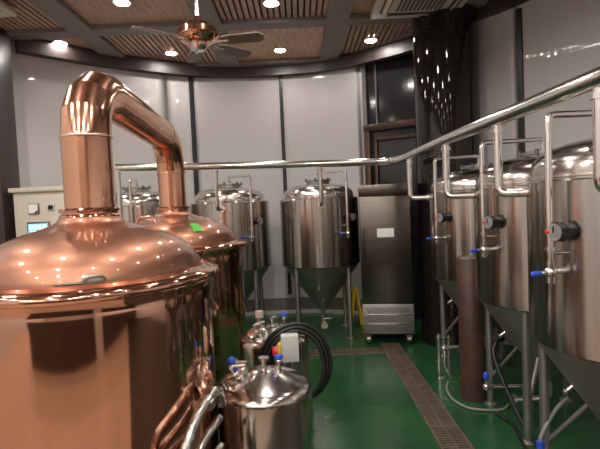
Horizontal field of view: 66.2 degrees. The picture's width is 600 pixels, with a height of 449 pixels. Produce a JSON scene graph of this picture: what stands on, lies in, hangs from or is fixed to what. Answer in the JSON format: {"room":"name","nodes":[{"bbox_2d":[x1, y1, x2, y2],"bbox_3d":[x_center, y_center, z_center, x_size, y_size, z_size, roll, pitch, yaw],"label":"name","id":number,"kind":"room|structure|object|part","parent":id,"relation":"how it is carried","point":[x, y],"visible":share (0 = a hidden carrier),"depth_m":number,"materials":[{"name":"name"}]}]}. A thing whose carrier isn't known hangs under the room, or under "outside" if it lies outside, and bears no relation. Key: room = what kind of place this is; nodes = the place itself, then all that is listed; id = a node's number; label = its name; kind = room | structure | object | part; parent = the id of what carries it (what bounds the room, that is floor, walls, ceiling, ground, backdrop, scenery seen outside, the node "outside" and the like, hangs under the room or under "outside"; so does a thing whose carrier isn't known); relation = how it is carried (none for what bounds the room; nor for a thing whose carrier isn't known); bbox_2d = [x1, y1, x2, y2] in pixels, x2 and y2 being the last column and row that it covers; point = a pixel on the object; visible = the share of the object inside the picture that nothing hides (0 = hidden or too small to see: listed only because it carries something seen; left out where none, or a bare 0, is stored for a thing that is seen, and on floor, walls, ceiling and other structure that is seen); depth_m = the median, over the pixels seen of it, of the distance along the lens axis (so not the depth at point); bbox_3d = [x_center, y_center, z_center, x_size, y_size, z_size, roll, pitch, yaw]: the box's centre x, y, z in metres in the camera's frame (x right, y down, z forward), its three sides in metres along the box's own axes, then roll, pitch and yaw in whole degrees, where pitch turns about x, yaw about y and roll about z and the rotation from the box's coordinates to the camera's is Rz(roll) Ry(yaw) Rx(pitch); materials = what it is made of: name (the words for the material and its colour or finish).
{"room":"processing plant","nodes":[
{"label":"processing plant","id":0,"kind":"room"},
{"bbox_2d":[0,27,19,243],"bbox_3d":[-3.437,-0.302,5.205,0.360,3.800,0.360,-3,3,0],"label":"pillar","id":1,"kind":"structure","parent":0,"point":[9,164],"depth_m":5.16,"materials":[{"name":"grey"}]},
{"bbox_2d":[10,40,24,187],"bbox_3d":[-3.607,-0.078,-0.789,0.600,3.900,12.845,-3,3,0],"label":"wall","id":2,"kind":"structure","parent":0,"point":[12,42],"depth_m":5.50,"materials":[{"name":"grey paint"}]},
{"bbox_2d":[0,0,17,16],"bbox_3d":[-3.334,-2.081,4.195,0.950,0.089,0.950,-3,3,0],"label":"air conditioner","id":3,"kind":"object","parent":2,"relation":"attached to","point":[6,10],"visible":1,"depth_m":4.55,"materials":[{"name":"beige plastic"}]},
{"bbox_2d":[16,54,365,299],"bbox_3d":[-1.291,-0.508,6.586,4.550,3.900,0.937,-3,3,-15],"label":"wall","id":4,"kind":"structure","parent":0,"point":[236,119],"depth_m":6.86,"materials":[{"name":"grey paint"}]},
{"bbox_2d":[15,39,360,77],"bbox_3d":[-1.350,-2.261,6.405,4.439,0.180,0.944,-3,3,-15],"label":"trim","id":5,"kind":"structure","parent":4,"relation":"attached to","point":[39,48],"depth_m":6.53,"materials":[{"name":"grey metal"}]},
{"bbox_2d":[188,77,197,195],"bbox_3d":[-1.554,-0.519,6.880,0.055,3.320,0.050,-4,3,-22],"label":"trim","id":6,"kind":"structure","parent":4,"relation":"attached to","point":[190,82],"depth_m":6.82,"materials":[{"name":"grey metal"}]},
{"bbox_2d":[278,76,291,293],"bbox_3d":[-0.226,-0.585,7.059,0.056,3.320,0.052,-3,3,0],"label":"trim","id":7,"kind":"structure","parent":4,"relation":"attached to","point":[279,77],"depth_m":7.00,"materials":[{"name":"grey metal"}]},
{"bbox_2d":[245,297,362,311],"bbox_3d":[-1.204,1.296,6.604,4.439,0.190,0.861,-3,3,-15],"label":"trim","id":8,"kind":"structure","parent":4,"relation":"attached to","point":[270,304],"depth_m":7.10,"materials":[{"name":"grey metal"}]},
{"bbox_2d":[246,309,362,315],"bbox_3d":[-1.197,1.416,6.601,4.439,0.050,0.878,-3,3,-15],"label":"baseboard","id":9,"kind":"structure","parent":4,"relation":"attached to","point":[307,310],"depth_m":7.08,"materials":[{"name":"grey metal"}]},
{"bbox_2d":[361,53,414,125],"bbox_3d":[1.328,-1.927,6.409,0.962,0.980,0.100,-1,3,33],"label":"window","id":10,"kind":"structure","parent":4,"relation":"in","point":[387,85],"depth_m":6.47,"materials":[{"name":"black glass"}]},
{"bbox_3d":[1.328,-1.927,6.409,0.963,0.980,0.100,-1,3,33],"label":"frame","id":11,"kind":"part","parent":10,"relation":"part of","materials":[{"name":"brown metal"}]},
{"bbox_2d":[363,118,420,318],"bbox_3d":[1.407,-0.055,6.488,0.963,2.770,0.130,-1,3,33],"label":"door","id":12,"kind":"structure","parent":4,"relation":"in","point":[394,138],"depth_m":6.46,"materials":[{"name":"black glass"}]},
{"bbox_3d":[1.405,-0.055,6.484,0.963,2.770,0.120,-1,3,33],"label":"frame","id":13,"kind":"part","parent":12,"relation":"part of","materials":[{"name":"brown wood"}]},
{"bbox_2d":[132,0,263,62],"bbox_3d":[-0.811,-1.871,3.943,0.997,0.805,0.945,-3,3,0],"label":"ceiling fan","id":14,"kind":"object","parent":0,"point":[198,34],"visible":1,"depth_m":3.82,"materials":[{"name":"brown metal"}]},
{"bbox_3d":[-1.140,-1.520,3.630,0.360,0.041,0.135,-5,3,-42],"label":"blade","id":15,"kind":"part","parent":14,"relation":"part of","materials":[{"name":"brown wood"}]},
{"bbox_3d":[-0.964,-1.555,4.248,0.135,0.041,0.360,-3,3,-16],"label":"blade","id":16,"kind":"part","parent":14,"relation":"part of","materials":[{"name":"wood"}]},
{"bbox_3d":[-0.875,-1.938,3.866,0.032,0.480,0.032,-2,3,0],"label":"rod","id":17,"kind":"part","parent":14,"relation":"part of","materials":[{"name":"silver metal"}]},
{"bbox_3d":[-0.595,-1.567,4.157,0.135,0.041,0.360,0,4,44],"label":"blade","id":18,"kind":"part","parent":14,"relation":"part of","materials":[{"name":"brown wood"}]},
{"bbox_3d":[-0.480,-1.558,3.844,0.360,0.041,0.135,-2,3,6],"label":"blade","id":19,"kind":"part","parent":14,"relation":"part of","materials":[{"name":"brown wood"}]},
{"bbox_2d":[217,313,599,448],"bbox_3d":[-0.334,1.522,5.072,7.000,0.100,5.000,-3,3,0],"label":"floor","id":20,"kind":"structure","parent":0,"point":[364,403],"depth_m":3.76,"materials":[{"name":"green paint"}]},
{"bbox_2d":[8,186,64,236],"bbox_3d":[-2.758,0.566,5.242,0.800,1.975,0.385,-3,3,0],"label":"control box","id":21,"kind":"object","parent":20,"relation":"on","point":[35,208],"visible":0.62,"depth_m":5.07,"materials":[{"name":"beige metal"}]},
{"bbox_3d":[-2.738,0.573,5.110,0.660,1.780,0.020,-2,3,0],"label":"door panel","id":22,"kind":"part","parent":21,"relation":"part of","materials":[{"name":"beige metal"}]},
{"bbox_2d":[47,204,54,209],"bbox_3d":[-2.736,-0.191,5.044,0.070,0.070,0.055,-2,3,0],"label":"switch","id":23,"kind":"object","parent":21,"relation":"attached to","point":[49,206],"depth_m":5.05,"materials":[{"name":"black plastic"}]},
{"bbox_2d":[115,178,158,222],"bbox_3d":[-2.010,0.467,5.821,0.965,2.084,0.960,-1,3,34],"label":"fermenter","id":24,"kind":"object","parent":20,"relation":"on","point":[137,201],"visible":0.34,"depth_m":5.40,"materials":[{"name":"metal"}]},
{"bbox_2d":[136,206,247,384],"bbox_3d":[-1.106,0.690,4.183,1.300,1.706,1.300,-3,3,0],"label":"copper kettle","id":25,"kind":"object","parent":20,"relation":"on","point":[213,240],"visible":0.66,"depth_m":3.85,"materials":[{"name":"metal"}]},
{"bbox_2d":[190,174,271,324],"bbox_3d":[-0.873,0.413,5.928,1.000,2.084,1.049,-3,3,0],"label":"fermenter","id":26,"kind":"object","parent":20,"relation":"on","point":[246,214],"visible":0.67,"depth_m":5.57,"materials":[{"name":"metal"}]},
{"bbox_3d":[-0.529,0.988,5.660,0.054,0.890,0.053,-2,3,0],"label":"leg","id":27,"kind":"part","parent":26,"relation":"part of","materials":[{"name":"metal"}]},
{"bbox_3d":[-0.530,0.960,6.296,0.054,0.890,0.053,-2,3,0],"label":"leg","id":28,"kind":"part","parent":26,"relation":"part of","materials":[{"name":"metal"}]},
{"bbox_2d":[218,354,314,448],"bbox_3d":[-0.185,1.148,2.573,0.525,0.855,0.525,-3,3,0],"label":"tank","id":29,"kind":"object","parent":20,"relation":"on","point":[267,406],"visible":0.95,"depth_m":2.37,"materials":[{"name":"metal"}]},
{"bbox_3d":[-0.343,0.785,2.511,0.095,0.064,0.027,-2,3,0],"label":"cap lever","id":30,"kind":"part","parent":29,"relation":"part of","materials":[{"name":"silver metal"}]},
{"bbox_2d":[239,310,309,379],"bbox_3d":[-0.187,1.099,3.502,0.525,0.870,0.525,-4,3,-29],"label":"tank","id":31,"kind":"object","parent":20,"relation":"on","point":[251,343],"visible":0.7,"depth_m":3.35,"materials":[{"name":"metal"}]},
{"bbox_3d":[-0.305,0.745,3.378,0.095,0.064,0.027,-4,3,-29],"label":"cap lever","id":32,"kind":"part","parent":31,"relation":"part of","materials":[{"name":"silver metal"}]},
{"bbox_2d":[272,333,298,368],"bbox_3d":[-0.078,1.132,3.023,0.175,0.838,0.121,-3,3,0],"label":"switch box","id":33,"kind":"object","parent":20,"relation":"on","point":[288,347],"visible":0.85,"depth_m":2.95,"materials":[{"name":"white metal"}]},
{"bbox_2d":[272,342,281,355],"bbox_3d":[-0.149,0.820,2.984,0.060,0.100,0.060,-2,3,0],"label":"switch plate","id":34,"kind":"object","parent":33,"relation":"attached to","point":[275,350],"depth_m":2.96,"materials":[{"name":"red plastic"}]},
{"bbox_3d":[-0.048,1.200,3.026,0.032,0.700,0.032,-2,3,0],"label":"post","id":35,"kind":"part","parent":33,"relation":"part of","materials":[{"name":"silver metal"}]},
{"bbox_2d":[259,322,332,398],"bbox_3d":[-0.032,0.951,3.131,0.508,0.561,0.151,-2,3,3],"label":"hose","id":36,"kind":"object","parent":33,"relation":"hanging from","point":[308,330],"visible":0.61,"depth_m":3.11,"materials":[{"name":"black rubber"}]},
{"bbox_2d":[279,170,359,339],"bbox_3d":[0.266,0.365,5.896,1.000,2.084,1.053,-3,3,0],"label":"fermenter","id":37,"kind":"object","parent":20,"relation":"on","point":[321,246],"visible":0.91,"depth_m":5.52,"materials":[{"name":"metal"}]},
{"bbox_3d":[-0.026,0.968,5.630,0.054,0.890,0.053,-2,3,0],"label":"leg","id":38,"kind":"part","parent":37,"relation":"part of","materials":[{"name":"metal"}]},
{"bbox_3d":[0.609,0.911,6.266,0.054,0.890,0.053,-2,3,0],"label":"leg","id":39,"kind":"part","parent":37,"relation":"part of","materials":[{"name":"metal"}]},
{"bbox_3d":[0.610,0.940,5.630,0.054,0.890,0.053,-2,3,0],"label":"leg","id":40,"kind":"part","parent":37,"relation":"part of","materials":[{"name":"metal"}]},
{"bbox_2d":[309,347,384,355],"bbox_3d":[0.123,1.442,5.164,1.634,0.012,0.164,-3,3,0],"label":"floor drain","id":41,"kind":"object","parent":20,"relation":"on","point":[371,349],"visible":0.45,"depth_m":5.16,"materials":[{"name":"black metal"}]},
{"bbox_2d":[352,286,362,324],"bbox_3d":[0.749,1.103,6.177,0.196,0.548,0.208,-3,3,-3],"label":"sign","id":42,"kind":"object","parent":20,"relation":"on","point":[354,289],"visible":0.77,"depth_m":6.10,"materials":[{"name":"yellow plastic"}]},
{"bbox_3d":[0.702,1.112,6.175,0.101,0.534,0.208,-3,3,-3],"label":"panel","id":43,"kind":"part","parent":42,"relation":"part of","materials":[{"name":"orange plastic"}]},
{"bbox_3d":[0.796,1.107,6.179,0.101,0.534,0.208,-3,3,-3],"label":"panel","id":44,"kind":"part","parent":42,"relation":"part of","materials":[{"name":"orange plastic"}]},
{"bbox_2d":[358,183,414,343],"bbox_3d":[1.030,0.458,5.512,0.585,1.865,0.517,-2,3,9],"label":"fridge","id":45,"kind":"object","parent":20,"relation":"on","point":[384,209],"visible":0.99,"depth_m":5.27,"materials":[{"name":"metal"}]},
{"bbox_3d":[0.737,0.253,5.293,0.028,0.420,0.016,-2,3,9],"label":"handle","id":46,"kind":"part","parent":45,"relation":"part of","materials":[{"name":"black plastic"}]},
{"bbox_3d":[0.988,0.292,5.285,0.575,1.240,0.050,-2,3,9],"label":"door","id":47,"kind":"part","parent":45,"relation":"part of","materials":[{"name":"metal"}]},
{"bbox_3d":[1.024,1.091,5.326,0.585,0.350,0.040,-2,3,9],"label":"louvre panel","id":48,"kind":"part","parent":45,"relation":"part of","materials":[{"name":"metal"}]},
{"bbox_2d":[381,343,474,448],"bbox_3d":[1.049,1.454,3.981,0.214,0.012,2.794,-3,3,0],"label":"floor drain","id":49,"kind":"object","parent":20,"relation":"on","point":[448,435],"visible":1,"depth_m":3.75,"materials":[{"name":"black metal"}]},
{"bbox_2d":[435,333,458,379],"bbox_3d":[1.444,1.219,4.281,0.376,0.420,0.116,-3,3,-7],"label":"pipe","id":50,"kind":"object","parent":20,"relation":"on","point":[443,348],"visible":0.99,"depth_m":4.27,"materials":[{"name":"silver metal"}]},
{"bbox_2d":[457,256,485,402],"bbox_3d":[1.424,0.860,3.825,0.200,1.180,0.200,-3,3,0],"label":"post","id":51,"kind":"object","parent":20,"relation":"on","point":[470,308],"visible":0.83,"depth_m":3.75,"materials":[{"name":"brown metal"}]},
{"bbox_2d":[446,381,509,411],"bbox_3d":[1.384,1.440,3.828,0.311,0.020,0.638,-4,3,-32],"label":"hose","id":52,"kind":"object","parent":20,"relation":"on","point":[447,383],"visible":0.99,"depth_m":3.63,"materials":[{"name":"grey rubber"}]},
{"bbox_2d":[427,155,533,377],"bbox_3d":[1.785,0.360,4.525,0.965,2.082,0.960,-2,3,19],"label":"fermenter","id":53,"kind":"object","parent":20,"relation":"on","point":[452,233],"visible":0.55,"depth_m":4.26,"materials":[{"name":"metal"}]},
{"bbox_3d":[1.508,0.935,4.853,0.053,0.890,0.054,-2,3,0],"label":"leg","id":54,"kind":"part","parent":53,"relation":"part of","materials":[{"name":"metal"}]},
{"bbox_3d":[2.116,0.909,4.853,0.053,0.890,0.054,-2,3,0],"label":"leg","id":55,"kind":"part","parent":53,"relation":"part of","materials":[{"name":"metal"}]},
{"bbox_2d":[482,367,533,407],"bbox_3d":[1.639,1.290,3.624,0.402,0.320,0.060,-3,3,0],"label":"pipe","id":56,"kind":"object","parent":20,"relation":"on","point":[485,386],"visible":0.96,"depth_m":3.61,"materials":[{"name":"silver metal"}]},
{"bbox_3d":[1.463,1.192,3.619,0.048,0.072,0.048,-2,3,0],"label":"valve handle","id":57,"kind":"part","parent":56,"relation":"part of","materials":[{"name":"blue plastic"}]},
{"bbox_2d":[495,411,528,448],"bbox_3d":[1.534,1.467,3.038,0.160,0.026,0.984,-3,3,-10],"label":"hose","id":58,"kind":"object","parent":20,"relation":"on","point":[510,422],"visible":1,"depth_m":3.27,"materials":[{"name":"black rubber"}]},
{"bbox_2d":[491,336,536,443],"bbox_3d":[1.634,1.197,3.186,0.206,0.546,1.079,-3,3,-8],"label":"hose","id":59,"kind":"object","parent":20,"relation":"on","point":[493,350],"visible":0.81,"depth_m":3.50,"materials":[{"name":"black rubber"}]},
{"bbox_2d":[470,137,572,446],"bbox_3d":[1.798,0.411,3.363,0.960,2.084,0.965,-1,3,26],"label":"fermenter","id":60,"kind":"object","parent":20,"relation":"on","point":[500,223],"visible":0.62,"depth_m":3.13,"materials":[{"name":"metal"}]},
{"bbox_3d":[1.181,0.179,3.132,0.054,0.028,0.028,-3,3,-20],"label":"valve handle","id":61,"kind":"part","parent":60,"relation":"part of","materials":[{"name":"blue plastic"}]},
{"bbox_3d":[1.520,0.986,3.695,0.053,0.890,0.054,-2,3,0],"label":"leg","id":62,"kind":"part","parent":60,"relation":"part of","materials":[{"name":"metal"}]},
{"bbox_3d":[1.522,1.013,3.087,0.053,0.890,0.054,-2,3,0],"label":"leg","id":63,"kind":"part","parent":60,"relation":"part of","materials":[{"name":"metal"}]},
{"bbox_3d":[2.128,0.960,3.695,0.053,0.890,0.054,-2,3,0],"label":"leg","id":64,"kind":"part","parent":60,"relation":"part of","materials":[{"name":"metal"}]},
{"bbox_2d":[536,439,544,448],"bbox_3d":[1.416,1.377,2.667,0.140,0.250,0.100,-3,3,0],"label":"valve","id":65,"kind":"object","parent":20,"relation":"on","point":[540,445],"visible":0.98,"depth_m":2.65,"materials":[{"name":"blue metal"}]},
{"bbox_2d":[370,0,467,18],"bbox_3d":[1.261,-2.303,4.665,0.950,0.089,0.950,-3,3,0],"label":"air conditioner","id":66,"kind":"object","parent":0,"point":[382,9],"visible":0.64,"depth_m":4.85,"materials":[{"name":"beige plastic"}]},
{"bbox_2d":[396,0,446,11],"bbox_3d":[1.262,-2.281,4.666,0.470,0.012,0.500,-2,3,0],"label":"grille","id":67,"kind":"object","parent":66,"relation":"attached to","point":[402,5],"depth_m":4.80,"materials":[{"name":"grey"}]},
{"bbox_2d":[412,3,480,349],"bbox_3d":[1.727,-0.564,5.344,0.720,3.860,0.720,-3,3,0],"label":"pillar","id":68,"kind":"structure","parent":0,"point":[445,42],"depth_m":5.03,"materials":[{"name":"black paint"}]},
{"bbox_2d":[478,0,599,345],"bbox_3d":[2.941,-0.361,-0.860,0.863,3.900,12.689,-3,3,-4],"label":"wall","id":69,"kind":"structure","parent":0,"point":[561,38],"depth_m":4.68,"materials":[{"name":"grey paint"}]},
{"bbox_2d":[5,0,488,66],"bbox_3d":[-0.513,-2.112,-0.220,7.100,0.141,14.250,-3,3,0],"label":"ceiling","id":70,"kind":"structure","parent":69,"relation":"attached to","point":[338,17],"depth_m":5.27,"materials":[{"name":"grey paint"}]},
{"bbox_2d":[0,0,61,29],"bbox_3d":[-3.218,-2.223,4.599,1.204,0.072,1.260,-3,3,0],"label":"ceiling slats","id":71,"kind":"structure","parent":70,"relation":"attached to","point":[30,16],"depth_m":4.96,"materials":[{"name":"brown wood"}]},
{"bbox_2d":[41,38,90,48],"bbox_3d":[-3.223,-2.279,6.059,1.200,0.030,1.300,-3,3,0],"label":"ceiling panel","id":72,"kind":"object","parent":70,"relation":"attached to","point":[72,41],"depth_m":5.71,"materials":[{"name":"brown wood"}]},
{"bbox_2d":[51,39,68,45],"bbox_3d":[-2.961,-2.245,5.680,0.190,0.024,0.190,-3,3,0],"label":"recessed light","id":73,"kind":"object","parent":72,"relation":"attached to","point":[57,41],"visible":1,"depth_m":5.64,"materials":[{"name":"white"}]},
{"bbox_2d":[63,0,192,24],"bbox_3d":[-1.761,-2.277,4.600,1.240,0.030,1.260,-3,3,0],"label":"ceiling panel","id":74,"kind":"object","parent":70,"relation":"attached to","point":[95,12],"visible":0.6,"depth_m":4.92,"materials":[{"name":"brown wood"}]},
{"bbox_2d":[112,0,131,6],"bbox_3d":[-1.800,-2.250,4.651,0.190,0.024,0.190,-3,3,0],"label":"recessed light","id":75,"kind":"object","parent":74,"relation":"attached to","point":[123,3],"visible":1,"depth_m":4.66,"materials":[{"name":"white"}]},
{"bbox_2d":[104,33,218,62],"bbox_3d":[-1.764,-2.351,6.058,1.240,0.072,1.300,-3,3,0],"label":"ceiling slats","id":76,"kind":"structure","parent":70,"relation":"attached to","point":[154,46],"depth_m":6.01,"materials":[{"name":"brown wood"}]},
{"bbox_2d":[164,50,178,55],"bbox_3d":[-1.743,-2.323,6.229,0.190,0.024,0.190,-3,3,0],"label":"recessed light","id":77,"kind":"object","parent":76,"relation":"attached to","point":[169,53],"visible":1,"depth_m":6.21,"materials":[{"name":"white"}]},
{"bbox_2d":[214,0,327,19],"bbox_3d":[-0.298,-2.350,4.599,1.210,0.072,1.260,-3,3,0],"label":"ceiling slats","id":78,"kind":"structure","parent":70,"relation":"attached to","point":[228,8],"depth_m":5.00,"materials":[{"name":"brown wood"}]},
{"bbox_2d":[262,0,279,6],"bbox_3d":[-0.302,-2.323,4.821,0.190,0.024,0.190,-3,3,0],"label":"recessed light","id":79,"kind":"object","parent":78,"relation":"attached to","point":[267,3],"visible":1,"depth_m":4.81,"materials":[{"name":"white"}]},
{"bbox_2d":[226,27,323,59],"bbox_3d":[-0.300,-2.406,6.059,1.210,0.030,1.300,-3,3,0],"label":"ceiling panel","id":80,"kind":"object","parent":70,"relation":"attached to","point":[299,42],"visible":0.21,"depth_m":6.08,"materials":[{"name":"brown wood"}]},
{"bbox_2d":[273,47,286,52],"bbox_3d":[-0.275,-2.390,6.300,0.190,0.024,0.190,-3,3,0],"label":"recessed light","id":81,"kind":"object","parent":80,"relation":"attached to","point":[276,49],"visible":1,"depth_m":6.27,"materials":[{"name":"white"}]},
{"bbox_2d":[351,0,375,13],"bbox_3d":[1.151,-2.405,4.600,1.210,0.030,1.260,-3,3,0],"label":"ceiling panel","id":82,"kind":"object","parent":70,"relation":"attached to","point":[359,6],"depth_m":5.04,"materials":[{"name":"brown wood"}]},
{"bbox_2d":[340,23,411,54],"bbox_3d":[1.148,-2.478,6.058,1.210,0.072,1.300,-3,3,0],"label":"ceiling slats","id":83,"kind":"structure","parent":70,"relation":"attached to","point":[353,41],"depth_m":5.91,"materials":[{"name":"brown wood"}]},
{"bbox_2d":[364,37,377,42],"bbox_3d":[0.935,-2.433,6.070,0.190,0.024,0.190,-3,3,0],"label":"recessed light","id":84,"kind":"object","parent":83,"relation":"attached to","point":[368,40],"visible":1,"depth_m":6.05,"materials":[{"name":"white"}]},
{"bbox_2d":[358,36,412,65],"bbox_3d":[1.441,-2.363,5.977,0.310,0.180,1.701,-5,3,-39],"label":"trim","id":85,"kind":"structure","parent":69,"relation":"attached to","point":[398,48],"depth_m":6.25,"materials":[{"name":"grey metal"}]},
{"bbox_2d":[477,0,529,20],"bbox_3d":[2.753,-2.131,-0.972,0.875,0.140,12.626,-3,3,-4],"label":"trim","id":86,"kind":"structure","parent":69,"relation":"attached to","point":[492,7],"depth_m":4.93,"materials":[{"name":"grey"}]},
{"bbox_2d":[516,8,524,152],"bbox_3d":[2.376,-0.603,4.896,0.050,3.320,0.055,-4,3,-31],"label":"trim","id":87,"kind":"structure","parent":69,"relation":"attached to","point":[519,24],"depth_m":4.83,"materials":[{"name":"grey metal"}]},
{"bbox_3d":[0.836,1.665,0.706,4.675,0.100,3.740,-2,3,0],"label":"floor","id":88,"kind":"structure","parent":0,"visible":0},
{"bbox_2d":[0,207,219,448],"bbox_3d":[-1.058,0.766,2.434,1.300,1.706,1.300,-3,3,0],"label":"copper kettle","id":89,"kind":"object","parent":88,"relation":"on","point":[107,325],"visible":1,"depth_m":1.93,"materials":[{"name":"metal"}]},
{"bbox_2d":[58,71,186,208],"bbox_3d":[-1.133,-0.506,3.253,0.265,0.765,2.009,-3,3,-2],"label":"pipe","id":90,"kind":"object","parent":89,"relation":"attached to","point":[95,101],"visible":0.98,"depth_m":2.35,"materials":[{"name":"orange metal"}]},
{"bbox_2d":[179,386,226,448],"bbox_3d":[-0.488,1.194,1.992,0.210,0.781,0.711,-2,3,6],"label":"pipes","id":91,"kind":"object","parent":88,"relation":"on","point":[206,402],"visible":1,"depth_m":2.14,"materials":[{"name":"silver metal"}]},
{"bbox_2d":[526,110,599,448],"bbox_3d":[1.706,0.460,2.354,0.960,2.084,0.965,-1,3,26],"label":"fermenter","id":92,"kind":"object","parent":88,"relation":"on","point":[563,199],"visible":0.96,"depth_m":2.16,"materials":[{"name":"metal"}]},
{"bbox_2d":[115,66,599,217],"bbox_3d":[0.588,-0.376,3.917,2.600,0.691,5.044,-5,3,-40],"label":"pipe","id":93,"kind":"object","parent":92,"relation":"attached to","point":[589,81],"visible":0.94,"depth_m":3.07,"materials":[{"name":"silver metal"}]},
{"bbox_3d":[1.088,0.229,2.123,0.054,0.028,0.028,-3,3,-20],"label":"valve handle","id":94,"kind":"part","parent":92,"relation":"part of","materials":[{"name":"blue plastic"}]},
{"bbox_3d":[1.427,1.035,2.686,0.053,0.890,0.054,-2,3,0],"label":"leg","id":95,"kind":"part","parent":92,"relation":"part of","materials":[{"name":"metal"}]},
{"bbox_2d":[538,397,569,441],"bbox_3d":[1.483,1.134,2.685,0.225,0.230,0.026,-3,3,-18],"label":"hose","id":96,"kind":"object","parent":92,"relation":"attached to","point":[560,404],"visible":1,"depth_m":2.67,"materials":[{"name":"grey rubber"}]},
{"bbox_2d":[563,385,573,393],"bbox_3d":[1.418,0.870,2.428,0.056,0.052,0.028,-2,3,11],"label":"tap","id":97,"kind":"object","parent":92,"relation":"on","point":[569,388],"depth_m":2.42,"materials":[{"name":"silver metal"}]}
]}

